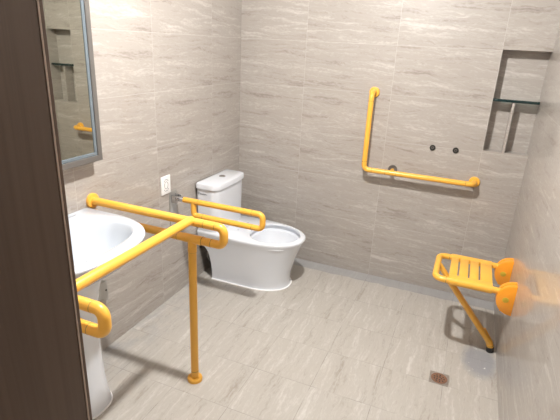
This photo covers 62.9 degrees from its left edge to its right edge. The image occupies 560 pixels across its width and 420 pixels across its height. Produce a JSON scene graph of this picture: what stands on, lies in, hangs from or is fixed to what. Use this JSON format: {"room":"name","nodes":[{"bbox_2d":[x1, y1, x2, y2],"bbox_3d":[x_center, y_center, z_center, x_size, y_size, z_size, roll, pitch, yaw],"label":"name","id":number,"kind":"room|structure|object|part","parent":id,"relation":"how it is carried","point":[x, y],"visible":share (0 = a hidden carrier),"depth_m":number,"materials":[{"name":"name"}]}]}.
{"room":"accessible bathroom","nodes":[
{"label":"accessible bathroom","id":0,"kind":"room"},
{"bbox_2d":[63,0,241,350],"bbox_3d":[-0.909,-0.432,2.141,0.140,2.420,2.860,11,21,20],"label":"wall","id":1,"kind":"structure","parent":0,"point":[168,72],"depth_m":2.58,"materials":[{"name":"tile"}]},
{"bbox_2d":[42,0,102,170],"bbox_3d":[-0.970,-0.511,1.651,0.062,0.823,0.755,11,21,20],"label":"wall mirror","id":2,"kind":"object","parent":1,"relation":"attached to","point":[67,22],"visible":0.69,"depth_m":1.89,"materials":[{"name":"grey mirror"}]},
{"bbox_3d":[-0.951,-0.507,1.644,0.022,0.823,0.755,11,21,20],"label":"frame","id":3,"kind":"part","parent":2,"relation":"part of","materials":[{"name":"grey metal"}]},
{"bbox_2d":[99,280,108,299],"bbox_3d":[-0.911,0.419,2.320,0.025,0.129,0.092,11,21,20],"label":"wall bracket","id":4,"kind":"object","parent":1,"relation":"attached to","point":[103,290],"visible":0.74,"depth_m":2.33,"materials":[{"name":"silver metal"}]},
{"bbox_2d":[160,175,170,195],"bbox_3d":[-0.672,-0.146,2.693,0.011,0.110,0.086,11,21,20],"label":"wall socket","id":5,"kind":"object","parent":1,"relation":"attached to","point":[165,181],"visible":1,"depth_m":2.69,"materials":[{"name":"white plastic"}]},
{"bbox_2d":[169,189,265,230],"bbox_3d":[-0.371,0.047,2.704,0.623,0.238,0.066,11,21,20],"label":"grab rail","id":6,"kind":"object","parent":1,"relation":"attached to","point":[174,198],"visible":0.97,"depth_m":2.68,"materials":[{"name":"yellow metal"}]},
{"bbox_3d":[-0.656,-0.006,2.812,0.005,0.238,0.066,11,21,20],"label":"wall plate","id":7,"kind":"part","parent":6,"relation":"part of","materials":[{"name":"silver metal"}]},
{"bbox_2d":[93,258,498,419],"bbox_3d":[-0.164,1.062,1.857,2.227,0.120,4.128,11,21,20],"label":"floor","id":8,"kind":"structure","parent":0,"point":[336,343],"depth_m":2.48,"materials":[{"name":"tile"}]},
{"bbox_2d":[68,208,144,419],"bbox_3d":[-0.831,0.504,1.929,0.470,0.815,0.640,11,21,20],"label":"washbasin","id":9,"kind":"object","parent":8,"relation":"on","point":[98,237],"visible":0.35,"depth_m":1.97,"materials":[{"name":"white ceramic"}]},
{"bbox_3d":[-0.818,0.223,1.826,0.470,0.214,0.640,11,21,20],"label":"basin bowl","id":10,"kind":"part","parent":9,"relation":"part of","materials":[{"name":"white ceramic"}]},
{"bbox_2d":[76,193,227,383],"bbox_3d":[-0.710,0.498,1.876,0.733,0.874,0.774,11,21,20],"label":"grab rail","id":11,"kind":"object","parent":8,"relation":"on","point":[103,328],"visible":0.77,"depth_m":1.95,"materials":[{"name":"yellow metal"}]},
{"bbox_3d":[-0.824,0.266,1.446,0.723,0.120,0.040,11,21,20],"label":"arm","id":12,"kind":"part","parent":11,"relation":"part of","materials":[{"name":"yellow plastic"}]},
{"bbox_3d":[-0.553,0.056,2.057,0.723,0.120,0.040,11,21,20],"label":"arm","id":13,"kind":"part","parent":11,"relation":"part of","materials":[{"name":"yellow plastic"}]},
{"bbox_3d":[-0.402,0.476,2.134,0.040,0.747,0.040,11,21,20],"label":"floor post","id":14,"kind":"part","parent":11,"relation":"part of","materials":[{"name":"yellow plastic"}]},
{"bbox_2d":[196,169,305,290],"bbox_3d":[-0.164,0.148,3.161,0.702,0.709,0.426,11,21,20],"label":"toilet","id":15,"kind":"object","parent":8,"relation":"on","point":[263,260],"visible":0.95,"depth_m":3.09,"materials":[{"name":"white ceramic"}]},
{"bbox_3d":[-0.404,-0.050,3.199,0.160,0.295,0.396,11,21,20],"label":"tank","id":16,"kind":"part","parent":15,"relation":"part of","materials":[{"name":"white ceramic"}]},
{"bbox_3d":[-0.393,-0.208,3.140,0.172,0.040,0.420,11,21,20],"label":"tank lid","id":17,"kind":"part","parent":15,"relation":"part of","materials":[{"name":"white ceramic"}]},
{"bbox_3d":[-0.172,0.307,3.219,0.702,0.365,0.426,11,21,20],"label":"bowl","id":18,"kind":"part","parent":15,"relation":"part of","materials":[{"name":"white ceramic"}]},
{"bbox_2d":[429,370,448,386],"bbox_3d":[0.817,0.864,2.352,0.094,0.004,0.094,11,21,20],"label":"floor drain","id":19,"kind":"object","parent":8,"relation":"on","point":[435,377],"visible":1,"depth_m":2.35,"materials":[{"name":"metal"}]},
{"bbox_2d":[239,0,559,301],"bbox_3d":[0.584,-0.725,3.149,2.087,2.420,0.228,11,21,20],"label":"wall","id":20,"kind":"structure","parent":0,"point":[309,68],"depth_m":3.03,"materials":[{"name":"tile"}]},
{"bbox_2d":[362,87,479,186],"bbox_3d":[0.909,-0.460,2.910,0.765,0.568,0.099,11,21,20],"label":"grab bar","id":21,"kind":"object","parent":20,"relation":"attached to","point":[374,92],"visible":1,"depth_m":2.96,"materials":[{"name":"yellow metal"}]},
{"bbox_2d":[502,103,514,152],"bbox_3d":[1.389,-0.503,2.790,0.014,0.300,0.086,11,21,20],"label":"trim","id":22,"kind":"structure","parent":20,"relation":"attached to","point":[512,104],"depth_m":2.76,"materials":[{"name":"stone"}]},
{"bbox_2d":[493,98,539,104],"bbox_3d":[1.404,-0.649,2.728,0.249,0.015,0.088,11,21,20],"label":"glass shelf","id":23,"kind":"object","parent":20,"relation":"attached to","point":[494,99],"visible":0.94,"depth_m":2.70,"materials":[{"name":"clear"}]},
{"bbox_3d":[1.405,-0.650,2.730,0.249,0.012,0.084,11,21,20],"label":"glass pane","id":24,"kind":"part","parent":23,"relation":"part of","materials":[{"name":"green"}]},
{"bbox_2d":[494,24,559,419],"bbox_3d":[1.031,-0.085,1.452,0.140,2.420,2.948,11,21,20],"label":"wall","id":25,"kind":"structure","parent":0,"point":[527,341],"depth_m":1.97,"materials":[{"name":"tile"}]},
{"bbox_2d":[432,253,517,352],"bbox_3d":[1.042,0.529,2.568,0.404,0.510,0.372,11,21,20],"label":"shower seat","id":26,"kind":"object","parent":25,"relation":"attached to","point":[505,295],"visible":1,"depth_m":2.47,"materials":[{"name":"yellow plastic"}]},
{"bbox_3d":[1.034,0.339,2.511,0.362,0.035,0.345,11,21,20],"label":"seat frame","id":27,"kind":"part","parent":26,"relation":"part of","materials":[{"name":"yellow plastic"}]},
{"bbox_3d":[1.043,0.341,2.508,0.213,0.043,0.353,11,21,20],"label":"slatted panel","id":28,"kind":"part","parent":26,"relation":"part of","materials":[{"name":"yellow plastic"}]},
{"bbox_3d":[-0.448,0.135,0.646,1.947,2.420,0.228,11,21,20],"label":"wall","id":29,"kind":"structure","parent":0,"visible":0},
{"bbox_2d":[0,0,91,419],"bbox_3d":[0.015,0.363,0.508,0.917,2.130,0.272,11,21,20],"label":"door","id":30,"kind":"structure","parent":29,"relation":"attached to","point":[41,377],"depth_m":0.63,"materials":[{"name":"brown wood"}]},
{"bbox_2d":[36,0,89,419],"bbox_3d":[-0.333,0.265,0.773,0.002,2.100,0.003,11,21,20],"label":"trim","id":31,"kind":"structure","parent":29,"relation":"attached to","point":[37,1],"depth_m":0.67,"materials":[{"name":"brown wood"}]}
]}

